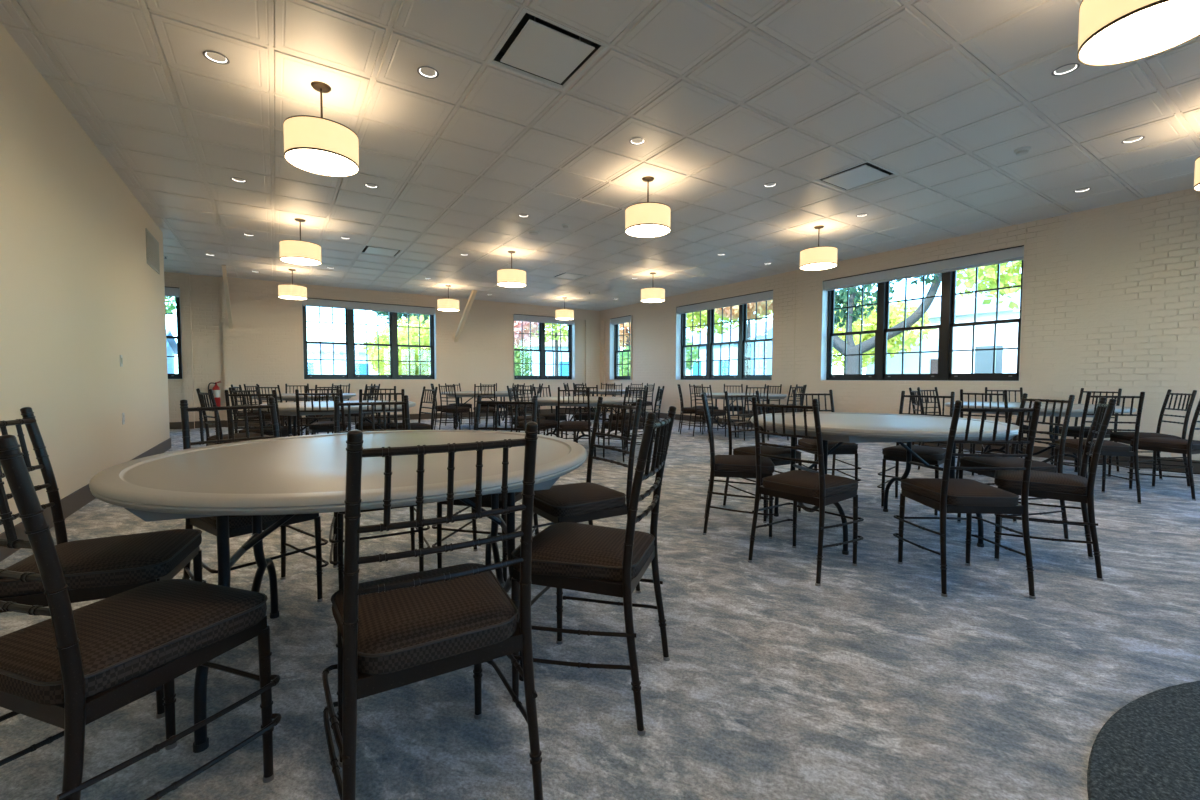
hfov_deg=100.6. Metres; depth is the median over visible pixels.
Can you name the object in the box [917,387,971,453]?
chair
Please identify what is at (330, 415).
seat cushion
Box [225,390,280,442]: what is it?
chair
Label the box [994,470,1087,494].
seat cushion
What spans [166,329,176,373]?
house
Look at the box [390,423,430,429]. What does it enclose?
seat cushion
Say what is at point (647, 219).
pendant lamp
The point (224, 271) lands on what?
trim
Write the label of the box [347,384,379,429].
chair
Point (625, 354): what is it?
tree
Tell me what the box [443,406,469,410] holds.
seat cushion
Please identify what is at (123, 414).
wall outlet
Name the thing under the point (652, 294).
pendant lamp
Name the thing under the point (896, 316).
tree
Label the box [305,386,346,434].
chair
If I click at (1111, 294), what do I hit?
wall
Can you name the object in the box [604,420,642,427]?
seat cushion
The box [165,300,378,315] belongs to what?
overhead wire
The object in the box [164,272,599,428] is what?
wall
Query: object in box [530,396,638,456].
folding table
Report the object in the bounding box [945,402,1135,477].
folding table
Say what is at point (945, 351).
window
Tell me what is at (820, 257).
pendant lamp
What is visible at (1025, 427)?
seat cushion
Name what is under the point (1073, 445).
seat cushion
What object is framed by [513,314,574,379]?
window
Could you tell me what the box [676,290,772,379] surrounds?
window
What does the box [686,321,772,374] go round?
house
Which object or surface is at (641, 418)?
seat cushion
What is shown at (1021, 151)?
smoke detector
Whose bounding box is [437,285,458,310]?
pendant lamp
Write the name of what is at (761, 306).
tree
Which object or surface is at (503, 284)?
diffuser
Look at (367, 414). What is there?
chair
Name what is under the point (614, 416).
seat cushion
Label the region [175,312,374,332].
overhead wire
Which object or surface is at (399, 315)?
tree
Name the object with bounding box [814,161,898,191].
ceiling vent
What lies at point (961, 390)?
chair
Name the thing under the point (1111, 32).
pendant lamp
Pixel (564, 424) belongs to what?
seat cushion
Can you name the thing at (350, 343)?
window
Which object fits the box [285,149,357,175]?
diffuser
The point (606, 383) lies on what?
chair
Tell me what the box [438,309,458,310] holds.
diffuser
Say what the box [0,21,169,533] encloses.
wall
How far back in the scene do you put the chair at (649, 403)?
12.14 m
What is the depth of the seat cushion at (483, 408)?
9.52 m
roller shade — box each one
[165,287,179,296]
[302,298,434,314]
[514,314,573,324]
[611,316,630,324]
[677,291,772,313]
[824,246,1023,290]
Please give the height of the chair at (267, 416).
0.946 m
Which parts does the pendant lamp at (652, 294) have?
lamp shade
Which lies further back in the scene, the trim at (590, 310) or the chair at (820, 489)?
the trim at (590, 310)
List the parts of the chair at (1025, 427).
post, rail, post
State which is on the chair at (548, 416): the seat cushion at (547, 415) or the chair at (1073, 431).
the seat cushion at (547, 415)
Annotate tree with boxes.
[165,296,175,314]
[362,315,430,374]
[372,311,428,326]
[514,321,538,347]
[514,345,533,375]
[525,323,567,375]
[619,322,630,348]
[619,345,630,375]
[686,309,738,374]
[686,337,700,371]
[703,310,772,374]
[715,300,772,374]
[832,294,935,370]
[833,273,941,373]
[956,260,1021,309]
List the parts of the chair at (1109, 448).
leg, post, seat frame, leg, cross rail, cross rail, cross rail, rail, post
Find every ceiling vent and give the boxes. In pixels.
[359,245,403,257]
[487,8,608,90]
[553,272,589,279]
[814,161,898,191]
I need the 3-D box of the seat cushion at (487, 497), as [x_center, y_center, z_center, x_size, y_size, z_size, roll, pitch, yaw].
[-0.613,0.461,2.715,0.414,0.072,0.414,1,2,14]
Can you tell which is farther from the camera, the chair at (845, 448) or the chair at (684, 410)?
the chair at (684, 410)
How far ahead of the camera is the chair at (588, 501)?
2.39 m
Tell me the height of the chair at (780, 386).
0.946 m
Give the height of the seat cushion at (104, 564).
0.072 m
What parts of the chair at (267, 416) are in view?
post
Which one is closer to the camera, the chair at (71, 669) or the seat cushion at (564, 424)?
the chair at (71, 669)
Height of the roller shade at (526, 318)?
0.173 m
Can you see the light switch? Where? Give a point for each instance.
(121, 357)
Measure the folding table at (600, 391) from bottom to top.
0.765 m
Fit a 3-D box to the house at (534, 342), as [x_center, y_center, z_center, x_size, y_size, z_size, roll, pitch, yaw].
[-2.833,-3.673,48.179,9.800,6.160,8.800,0,2,1]
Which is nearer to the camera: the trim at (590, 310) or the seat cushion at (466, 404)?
the seat cushion at (466, 404)
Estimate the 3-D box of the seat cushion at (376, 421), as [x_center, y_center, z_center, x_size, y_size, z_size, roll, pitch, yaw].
[-2.858,0.304,6.359,0.414,0.072,0.414,0,2,-10]
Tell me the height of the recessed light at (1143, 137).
0.014 m
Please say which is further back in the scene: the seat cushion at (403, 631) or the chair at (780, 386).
the chair at (780, 386)
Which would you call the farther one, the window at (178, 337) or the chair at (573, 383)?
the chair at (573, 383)
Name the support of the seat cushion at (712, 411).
on the chair at (713, 412)
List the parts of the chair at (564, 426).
post, seat frame, cross rail, post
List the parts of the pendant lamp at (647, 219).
stem, lamp shade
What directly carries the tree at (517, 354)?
on the ground
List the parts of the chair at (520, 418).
post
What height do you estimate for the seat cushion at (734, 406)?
0.072 m
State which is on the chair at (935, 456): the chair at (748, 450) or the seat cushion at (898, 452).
the seat cushion at (898, 452)
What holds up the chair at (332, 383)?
on the floor
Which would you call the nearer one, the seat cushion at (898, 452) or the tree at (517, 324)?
the seat cushion at (898, 452)
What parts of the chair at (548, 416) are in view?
post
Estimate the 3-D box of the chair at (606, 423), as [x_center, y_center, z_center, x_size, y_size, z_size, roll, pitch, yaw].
[0.329,0.297,6.475,0.463,0.946,0.482,-2,3,-38]
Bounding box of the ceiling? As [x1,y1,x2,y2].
[0,0,1199,310]
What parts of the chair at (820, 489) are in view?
post, rail, cross rail, cross rail, cross rail, leg, seat frame, post, leg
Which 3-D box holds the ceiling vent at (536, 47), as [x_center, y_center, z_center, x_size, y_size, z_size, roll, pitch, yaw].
[-0.353,-2.321,3.288,0.602,0.089,0.602,-1,3,-33]
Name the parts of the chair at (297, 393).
post, rail, cross rail, cross rail, cross rail, post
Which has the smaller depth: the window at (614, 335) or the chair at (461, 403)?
the chair at (461, 403)
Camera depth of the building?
24.47 m
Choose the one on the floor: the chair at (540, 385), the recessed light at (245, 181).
the chair at (540, 385)
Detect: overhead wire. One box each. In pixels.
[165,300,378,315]
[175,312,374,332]
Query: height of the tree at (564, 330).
8.092 m
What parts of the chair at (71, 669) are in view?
cross rail, cross rail, cross rail, post, seat frame, leg, leg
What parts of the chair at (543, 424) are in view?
post, rail, post, seat frame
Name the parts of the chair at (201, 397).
post, post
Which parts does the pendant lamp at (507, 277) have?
lamp shade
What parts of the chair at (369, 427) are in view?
post, seat frame, post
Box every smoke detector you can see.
[562,223,568,228]
[1014,146,1030,155]
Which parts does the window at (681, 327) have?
sash, sash, sash, sash, sash, sash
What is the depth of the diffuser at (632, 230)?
5.31 m
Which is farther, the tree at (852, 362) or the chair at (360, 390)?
the tree at (852, 362)
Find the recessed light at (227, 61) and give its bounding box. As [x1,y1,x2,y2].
[203,51,229,64]
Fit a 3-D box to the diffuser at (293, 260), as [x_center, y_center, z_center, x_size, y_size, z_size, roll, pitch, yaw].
[-4.039,-1.879,6.728,0.468,0.006,0.468,-1,3,-33]
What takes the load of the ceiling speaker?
attached to the ceiling
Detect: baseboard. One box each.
[0,438,170,561]
[169,408,594,428]
[634,411,1199,472]
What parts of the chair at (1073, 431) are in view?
leg, post, seat frame, rail, post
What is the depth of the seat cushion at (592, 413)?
7.83 m
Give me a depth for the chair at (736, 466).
3.31 m
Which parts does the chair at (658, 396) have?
post, post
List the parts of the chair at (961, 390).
post, leg, rail, cross rail, seat frame, post, leg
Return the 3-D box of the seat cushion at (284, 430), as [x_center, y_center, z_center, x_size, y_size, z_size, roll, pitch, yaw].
[-3.704,0.337,5.525,0.414,0.072,0.414,0,2,8]
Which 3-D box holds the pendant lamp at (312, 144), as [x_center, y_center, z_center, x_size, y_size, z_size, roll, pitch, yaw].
[-2.041,-2.019,3.656,0.483,0.560,0.483,-1,3,-33]
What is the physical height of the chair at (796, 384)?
0.946 m
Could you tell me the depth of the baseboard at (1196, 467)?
6.66 m
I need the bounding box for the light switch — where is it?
[120,355,122,366]
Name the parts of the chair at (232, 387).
seat frame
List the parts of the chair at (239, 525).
post, rail, cross rail, seat frame, post, leg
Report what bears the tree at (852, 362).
on the ground
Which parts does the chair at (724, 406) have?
post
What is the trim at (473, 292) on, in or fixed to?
attached to the wall at (263, 347)
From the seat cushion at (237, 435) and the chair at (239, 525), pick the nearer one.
the chair at (239, 525)
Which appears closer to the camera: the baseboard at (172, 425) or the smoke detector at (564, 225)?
the smoke detector at (564, 225)
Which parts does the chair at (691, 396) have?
post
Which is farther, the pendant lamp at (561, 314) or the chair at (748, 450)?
the pendant lamp at (561, 314)
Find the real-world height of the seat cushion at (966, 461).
0.072 m
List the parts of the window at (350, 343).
sash, sash, sash, sash, sash, sash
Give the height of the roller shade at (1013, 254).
0.173 m
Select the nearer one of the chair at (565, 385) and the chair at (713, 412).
the chair at (713, 412)
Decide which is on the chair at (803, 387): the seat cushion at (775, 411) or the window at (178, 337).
the seat cushion at (775, 411)
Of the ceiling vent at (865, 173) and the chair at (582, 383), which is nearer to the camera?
the ceiling vent at (865, 173)
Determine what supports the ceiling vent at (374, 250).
in the ceiling
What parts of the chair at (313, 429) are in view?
post, rail, seat frame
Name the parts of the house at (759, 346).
pane, pane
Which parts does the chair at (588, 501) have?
seat frame, post, cross rail, cross rail, cross rail, rail, post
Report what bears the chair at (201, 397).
on the floor
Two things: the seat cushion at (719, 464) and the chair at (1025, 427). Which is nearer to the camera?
the seat cushion at (719, 464)
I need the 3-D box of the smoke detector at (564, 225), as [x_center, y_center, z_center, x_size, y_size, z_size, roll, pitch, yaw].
[-0.477,-2.402,6.886,0.100,0.050,0.100,-1,3,-33]
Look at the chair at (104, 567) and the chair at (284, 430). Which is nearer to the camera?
the chair at (104, 567)
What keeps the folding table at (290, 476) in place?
on the floor
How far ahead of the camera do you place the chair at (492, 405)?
11.44 m
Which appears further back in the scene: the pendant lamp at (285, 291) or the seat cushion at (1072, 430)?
the pendant lamp at (285, 291)
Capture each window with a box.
[166,287,182,378]
[302,298,435,379]
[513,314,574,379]
[610,315,631,379]
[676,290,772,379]
[821,245,1023,380]
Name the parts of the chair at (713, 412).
post, seat frame, post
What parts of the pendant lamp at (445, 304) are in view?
lamp shade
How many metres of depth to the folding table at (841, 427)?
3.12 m
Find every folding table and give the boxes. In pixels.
[89,430,586,752]
[252,393,355,433]
[255,400,415,436]
[441,391,518,429]
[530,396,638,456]
[579,389,638,415]
[700,393,786,437]
[751,412,1018,554]
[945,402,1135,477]
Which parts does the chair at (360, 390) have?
post, rail, cross rail, cross rail, cross rail, post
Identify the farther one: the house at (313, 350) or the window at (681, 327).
the house at (313, 350)
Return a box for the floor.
[0,412,1199,799]
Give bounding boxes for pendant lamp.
[278,269,306,299]
[279,218,320,265]
[283,81,358,176]
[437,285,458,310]
[497,251,525,287]
[555,297,573,319]
[625,176,670,237]
[641,272,664,302]
[800,225,837,270]
[1077,0,1199,65]
[1193,157,1199,190]
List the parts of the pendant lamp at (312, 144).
lamp shade, stem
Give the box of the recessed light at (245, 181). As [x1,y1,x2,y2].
[230,177,246,182]
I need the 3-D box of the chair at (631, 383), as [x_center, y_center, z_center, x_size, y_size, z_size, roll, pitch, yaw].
[0.836,0.021,13.068,0.463,0.946,0.482,2,3,39]
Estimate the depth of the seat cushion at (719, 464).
3.31 m
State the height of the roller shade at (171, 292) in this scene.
0.173 m
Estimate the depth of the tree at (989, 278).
11.87 m
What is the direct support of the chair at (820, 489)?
on the floor
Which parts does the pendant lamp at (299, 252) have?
lamp shade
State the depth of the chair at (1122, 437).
5.01 m
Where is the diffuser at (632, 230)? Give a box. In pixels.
[626,225,669,236]
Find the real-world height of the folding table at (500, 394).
0.765 m
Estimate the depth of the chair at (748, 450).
4.00 m
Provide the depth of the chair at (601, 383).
13.50 m
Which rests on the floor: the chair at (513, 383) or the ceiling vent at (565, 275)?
the chair at (513, 383)
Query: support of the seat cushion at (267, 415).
on the chair at (267, 416)
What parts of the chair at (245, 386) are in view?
post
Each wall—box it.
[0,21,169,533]
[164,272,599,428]
[600,188,1199,460]
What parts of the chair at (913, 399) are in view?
post, post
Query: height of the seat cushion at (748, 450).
0.072 m
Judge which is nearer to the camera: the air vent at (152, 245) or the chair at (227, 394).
the chair at (227, 394)
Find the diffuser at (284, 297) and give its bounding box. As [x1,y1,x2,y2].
[279,296,305,299]
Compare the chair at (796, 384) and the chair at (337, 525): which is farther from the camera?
the chair at (796, 384)
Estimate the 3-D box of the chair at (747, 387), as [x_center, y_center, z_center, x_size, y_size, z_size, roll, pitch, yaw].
[2.631,0.213,8.577,0.463,0.946,0.482,0,2,-1]
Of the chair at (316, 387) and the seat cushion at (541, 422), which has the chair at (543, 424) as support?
the seat cushion at (541, 422)
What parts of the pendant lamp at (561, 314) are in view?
lamp shade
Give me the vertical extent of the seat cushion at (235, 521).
0.072 m
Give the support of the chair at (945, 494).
on the floor
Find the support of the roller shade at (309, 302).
attached to the window at (350, 343)
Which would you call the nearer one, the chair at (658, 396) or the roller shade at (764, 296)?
the chair at (658, 396)
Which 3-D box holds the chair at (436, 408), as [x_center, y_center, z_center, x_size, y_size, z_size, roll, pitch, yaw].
[-3.162,0.139,10.096,0.482,0.946,0.463,-1,3,-23]
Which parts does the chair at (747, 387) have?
post, post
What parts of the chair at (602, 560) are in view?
leg, leg, seat frame, post, cross rail, cross rail, cross rail, rail, post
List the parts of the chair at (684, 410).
post, post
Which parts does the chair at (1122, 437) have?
leg, seat frame, post, cross rail, cross rail, cross rail, rail, post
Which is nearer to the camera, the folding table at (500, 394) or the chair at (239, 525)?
the chair at (239, 525)
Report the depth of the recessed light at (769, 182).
5.48 m
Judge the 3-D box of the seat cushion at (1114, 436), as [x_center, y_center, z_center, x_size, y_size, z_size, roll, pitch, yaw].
[5.574,0.372,5.093,0.414,0.072,0.414,1,3,22]
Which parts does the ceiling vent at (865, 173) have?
plate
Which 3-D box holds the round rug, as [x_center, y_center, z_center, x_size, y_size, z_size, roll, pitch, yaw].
[2.333,1.029,0.253,2.984,0.011,2.984,-1,3,-33]
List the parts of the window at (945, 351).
sash, sash, sash, sash, sash, sash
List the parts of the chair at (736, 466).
post, post, seat frame, leg, leg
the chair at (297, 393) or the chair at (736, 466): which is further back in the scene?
the chair at (297, 393)
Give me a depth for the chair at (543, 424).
6.43 m
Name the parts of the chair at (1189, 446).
leg, leg, seat frame, post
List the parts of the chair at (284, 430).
post, rail, post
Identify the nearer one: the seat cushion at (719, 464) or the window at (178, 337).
the seat cushion at (719, 464)
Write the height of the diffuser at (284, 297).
0.006 m
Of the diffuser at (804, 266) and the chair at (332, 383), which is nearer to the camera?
the diffuser at (804, 266)
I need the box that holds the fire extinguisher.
[208,381,220,406]
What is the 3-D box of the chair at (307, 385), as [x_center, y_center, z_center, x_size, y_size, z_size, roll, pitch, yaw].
[-5.678,0.163,9.399,0.463,0.946,0.482,-2,3,-37]
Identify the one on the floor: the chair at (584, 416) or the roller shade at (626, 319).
the chair at (584, 416)
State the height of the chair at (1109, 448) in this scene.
0.946 m
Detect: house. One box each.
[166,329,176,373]
[307,343,377,374]
[515,330,620,375]
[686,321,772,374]
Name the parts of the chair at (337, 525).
post, leg, rail, cross rail, seat frame, post, leg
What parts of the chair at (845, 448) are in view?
post, rail, leg, seat frame, post, leg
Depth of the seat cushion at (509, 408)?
9.87 m
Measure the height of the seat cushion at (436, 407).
0.072 m
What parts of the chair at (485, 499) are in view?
leg, post, seat frame, cross rail, leg, rail, post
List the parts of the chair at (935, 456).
leg, post, seat frame, cross rail, rail, leg, post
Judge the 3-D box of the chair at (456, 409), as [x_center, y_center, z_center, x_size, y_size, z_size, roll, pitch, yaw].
[-2.814,0.158,9.651,0.463,0.946,0.482,1,3,25]
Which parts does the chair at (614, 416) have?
post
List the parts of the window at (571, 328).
sash, sash, sash, sash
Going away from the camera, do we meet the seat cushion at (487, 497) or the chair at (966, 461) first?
the seat cushion at (487, 497)
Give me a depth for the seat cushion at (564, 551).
1.58 m
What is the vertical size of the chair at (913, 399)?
0.946 m
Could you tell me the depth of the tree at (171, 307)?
22.05 m
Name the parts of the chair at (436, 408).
post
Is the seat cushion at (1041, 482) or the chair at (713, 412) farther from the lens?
the chair at (713, 412)
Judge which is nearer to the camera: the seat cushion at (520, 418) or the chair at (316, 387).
the seat cushion at (520, 418)
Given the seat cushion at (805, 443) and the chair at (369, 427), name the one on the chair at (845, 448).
the seat cushion at (805, 443)
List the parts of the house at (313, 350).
pane, pane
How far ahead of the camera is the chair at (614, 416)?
7.78 m
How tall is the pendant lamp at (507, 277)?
0.560 m
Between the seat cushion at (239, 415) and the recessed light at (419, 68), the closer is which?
the recessed light at (419, 68)
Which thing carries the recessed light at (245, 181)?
in the ceiling
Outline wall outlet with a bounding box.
[122,413,124,424]
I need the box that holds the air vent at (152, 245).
[145,228,159,273]
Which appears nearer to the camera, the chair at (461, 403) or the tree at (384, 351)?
the chair at (461, 403)
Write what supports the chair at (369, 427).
on the floor
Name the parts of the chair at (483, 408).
post, post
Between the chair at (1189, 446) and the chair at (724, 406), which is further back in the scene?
the chair at (724, 406)
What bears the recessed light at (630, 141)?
in the ceiling
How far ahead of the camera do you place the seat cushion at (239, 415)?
7.88 m
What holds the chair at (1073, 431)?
on the floor
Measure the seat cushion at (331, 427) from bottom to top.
0.072 m
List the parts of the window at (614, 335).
frame, sash, sash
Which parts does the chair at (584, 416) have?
post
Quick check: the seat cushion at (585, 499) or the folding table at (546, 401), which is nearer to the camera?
the seat cushion at (585, 499)
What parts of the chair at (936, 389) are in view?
post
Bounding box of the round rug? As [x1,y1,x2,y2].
[1087,681,1199,799]
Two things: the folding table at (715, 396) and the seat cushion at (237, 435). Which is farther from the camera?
the folding table at (715, 396)
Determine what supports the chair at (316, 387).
on the floor
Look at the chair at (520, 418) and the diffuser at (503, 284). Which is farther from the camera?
the diffuser at (503, 284)
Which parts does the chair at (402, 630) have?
leg, post, seat frame, cross rail, cross rail, cross rail, rail, leg, post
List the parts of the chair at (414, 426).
post, post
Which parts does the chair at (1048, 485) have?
leg, seat frame, post, post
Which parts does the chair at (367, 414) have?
seat frame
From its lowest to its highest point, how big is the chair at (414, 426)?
0.946 m
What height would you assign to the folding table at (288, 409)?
0.765 m
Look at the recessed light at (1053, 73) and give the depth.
3.43 m
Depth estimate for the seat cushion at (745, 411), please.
8.44 m
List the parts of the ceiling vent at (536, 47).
plate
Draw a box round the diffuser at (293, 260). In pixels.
[281,257,320,264]
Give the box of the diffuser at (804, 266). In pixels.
[801,263,835,269]
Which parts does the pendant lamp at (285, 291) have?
lamp shade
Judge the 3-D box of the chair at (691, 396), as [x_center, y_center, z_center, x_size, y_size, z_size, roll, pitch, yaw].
[2.104,0.148,10.100,0.463,0.946,0.482,-2,3,-34]
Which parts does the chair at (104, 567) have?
rail, cross rail, cross rail, cross rail, post, seat frame, leg, leg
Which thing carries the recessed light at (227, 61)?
in the ceiling
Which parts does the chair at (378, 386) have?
post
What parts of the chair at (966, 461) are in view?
leg, seat frame, post, cross rail, cross rail, cross rail, rail, post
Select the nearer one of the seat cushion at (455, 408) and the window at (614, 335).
the seat cushion at (455, 408)
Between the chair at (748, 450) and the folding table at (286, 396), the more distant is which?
the folding table at (286, 396)
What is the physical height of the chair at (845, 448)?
0.946 m
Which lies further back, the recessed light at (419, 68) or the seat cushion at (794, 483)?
the recessed light at (419, 68)
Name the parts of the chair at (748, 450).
post, cross rail, rail, cross rail, cross rail, post, seat frame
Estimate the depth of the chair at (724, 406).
10.30 m
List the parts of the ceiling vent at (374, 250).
plate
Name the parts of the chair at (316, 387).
post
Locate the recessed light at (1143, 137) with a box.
[1121,136,1144,143]
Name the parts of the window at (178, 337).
sash, sash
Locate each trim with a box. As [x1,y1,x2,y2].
[222,265,232,328]
[373,310,590,399]
[454,290,476,341]
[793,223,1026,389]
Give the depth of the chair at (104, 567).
1.54 m
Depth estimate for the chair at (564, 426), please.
6.13 m
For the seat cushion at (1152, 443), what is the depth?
4.50 m
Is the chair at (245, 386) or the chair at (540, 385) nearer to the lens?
the chair at (245, 386)
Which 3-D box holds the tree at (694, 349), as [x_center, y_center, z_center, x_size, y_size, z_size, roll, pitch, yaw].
[4.673,-2.131,32.082,3.502,4.472,3.339,-1,3,-33]
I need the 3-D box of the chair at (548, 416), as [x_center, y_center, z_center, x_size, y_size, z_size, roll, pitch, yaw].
[-0.809,0.237,7.844,0.463,0.946,0.482,-2,3,-43]
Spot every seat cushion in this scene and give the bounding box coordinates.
[0,529,201,596]
[0,579,266,704]
[199,514,302,528]
[208,432,267,443]
[238,411,258,416]
[239,426,292,435]
[264,413,292,417]
[308,414,333,416]
[308,421,346,429]
[332,563,516,674]
[355,420,393,427]
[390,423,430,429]
[434,405,453,408]
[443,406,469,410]
[449,403,471,406]
[468,492,519,500]
[473,406,493,410]
[505,406,530,409]
[512,522,653,581]
[513,416,544,421]
[519,419,557,426]
[533,482,625,516]
[539,413,566,418]
[560,421,591,428]
[574,412,594,417]
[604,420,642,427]
[609,413,640,418]
[627,417,658,422]
[681,407,702,411]
[697,409,725,413]
[710,455,774,473]
[724,405,741,409]
[733,445,800,461]
[739,410,762,415]
[763,470,857,497]
[769,410,798,413]
[798,438,857,450]
[882,444,945,460]
[901,478,1018,506]
[960,456,1055,472]
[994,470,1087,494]
[1004,422,1028,429]
[1053,426,1111,434]
[1055,439,1131,451]
[1110,432,1180,440]
[1131,437,1199,449]
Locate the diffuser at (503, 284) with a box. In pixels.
[498,282,525,286]
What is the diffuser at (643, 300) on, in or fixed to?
attached to the pendant lamp at (652, 294)
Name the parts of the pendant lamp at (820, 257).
lamp shade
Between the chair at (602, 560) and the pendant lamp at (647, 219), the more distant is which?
the pendant lamp at (647, 219)
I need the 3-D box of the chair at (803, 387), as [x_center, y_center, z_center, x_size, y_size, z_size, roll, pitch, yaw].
[3.263,0.207,8.736,0.463,0.946,0.482,-1,3,-32]
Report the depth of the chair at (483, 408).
9.48 m
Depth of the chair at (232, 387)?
7.88 m
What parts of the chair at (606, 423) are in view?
leg, seat frame, post, leg, post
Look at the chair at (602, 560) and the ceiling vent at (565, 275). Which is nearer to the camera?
the chair at (602, 560)
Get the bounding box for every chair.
[0,407,205,718]
[0,435,281,799]
[180,397,328,601]
[196,388,268,445]
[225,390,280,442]
[229,387,292,436]
[231,384,270,426]
[244,384,284,426]
[257,385,303,435]
[285,383,313,426]
[295,389,345,435]
[305,384,341,434]
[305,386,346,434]
[317,383,349,433]
[322,422,542,799]
[329,395,429,589]
[341,384,375,429]
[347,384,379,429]
[355,386,395,429]
[359,389,404,429]
[390,386,437,429]
[431,383,454,429]
[432,395,538,582]
[438,384,471,429]
[445,383,472,426]
[472,384,496,430]
[479,383,497,425]
[498,383,524,426]
[504,384,533,430]
[507,385,545,434]
[507,406,675,735]
[513,386,557,436]
[518,383,542,415]
[530,385,568,437]
[532,397,641,612]
[557,387,591,446]
[563,383,585,420]
[572,385,600,444]
[573,383,593,420]
[573,383,595,418]
[600,383,617,416]
[601,383,621,420]
[601,387,648,462]
[608,385,645,445]
[620,383,642,412]
[626,386,664,450]
[631,383,654,414]
[677,384,703,434]
[689,384,719,431]
[692,385,727,436]
[701,392,774,538]
[722,384,743,428]
[722,391,801,518]
[736,385,768,440]
[748,397,863,586]
[751,384,781,428]
[769,385,804,440]
[774,384,806,411]
[793,390,860,480]
[877,391,954,516]
[893,400,1041,598]
[909,387,964,469]
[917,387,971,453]
[955,389,1018,478]
[957,393,1074,539]
[981,387,1028,457]
[994,397,1116,580]
[1048,388,1121,473]
[1050,391,1144,503]
[1107,389,1196,487]
[1127,399,1199,500]
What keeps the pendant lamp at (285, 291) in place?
hanging from the ceiling
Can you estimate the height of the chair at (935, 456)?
0.946 m
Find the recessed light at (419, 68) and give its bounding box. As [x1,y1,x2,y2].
[417,66,438,78]
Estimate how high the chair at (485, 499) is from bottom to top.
0.946 m
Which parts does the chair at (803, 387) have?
post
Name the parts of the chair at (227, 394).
post, rail, cross rail, cross rail, cross rail, post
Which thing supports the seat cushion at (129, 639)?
on the chair at (71, 669)
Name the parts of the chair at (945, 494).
leg, post, seat frame, leg, cross rail, cross rail, cross rail, rail, post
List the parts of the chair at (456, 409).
post, post, seat frame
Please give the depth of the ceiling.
4.21 m
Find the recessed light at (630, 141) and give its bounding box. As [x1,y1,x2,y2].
[629,137,644,144]
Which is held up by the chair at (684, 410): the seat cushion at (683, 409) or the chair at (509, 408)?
the seat cushion at (683, 409)
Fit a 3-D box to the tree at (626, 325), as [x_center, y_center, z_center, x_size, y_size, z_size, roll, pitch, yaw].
[1.977,-4.095,34.747,6.437,8.156,5.485,-1,3,-33]
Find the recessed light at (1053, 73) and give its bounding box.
[1051,63,1079,75]
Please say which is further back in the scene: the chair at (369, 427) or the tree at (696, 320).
the tree at (696, 320)
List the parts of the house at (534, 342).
pane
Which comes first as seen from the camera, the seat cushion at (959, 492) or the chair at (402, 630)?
the chair at (402, 630)
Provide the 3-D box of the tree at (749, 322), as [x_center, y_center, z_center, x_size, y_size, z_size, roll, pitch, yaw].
[10.170,-5.025,33.286,8.421,10.166,6.018,0,2,-10]
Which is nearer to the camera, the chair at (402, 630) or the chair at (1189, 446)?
the chair at (402, 630)
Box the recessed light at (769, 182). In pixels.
[763,182,776,187]
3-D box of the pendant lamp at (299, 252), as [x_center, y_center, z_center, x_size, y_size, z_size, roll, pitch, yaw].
[-4.039,-2.151,6.717,0.483,0.560,0.483,-1,3,-33]
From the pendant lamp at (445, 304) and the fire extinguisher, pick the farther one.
the pendant lamp at (445, 304)
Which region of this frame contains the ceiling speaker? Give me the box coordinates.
[528,230,539,234]
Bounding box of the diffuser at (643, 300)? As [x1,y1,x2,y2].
[642,299,664,301]
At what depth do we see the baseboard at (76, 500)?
3.81 m
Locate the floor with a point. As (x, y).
(869, 682)
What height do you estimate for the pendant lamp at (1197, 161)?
0.560 m
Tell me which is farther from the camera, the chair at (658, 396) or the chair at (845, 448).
the chair at (658, 396)
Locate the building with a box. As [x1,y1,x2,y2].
[864,289,1020,373]
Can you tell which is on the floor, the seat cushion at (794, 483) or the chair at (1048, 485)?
the chair at (1048, 485)
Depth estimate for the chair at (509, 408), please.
9.85 m
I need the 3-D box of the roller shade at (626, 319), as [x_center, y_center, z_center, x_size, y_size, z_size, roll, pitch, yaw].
[0.657,-2.365,14.803,0.100,0.173,1.046,-1,3,-33]

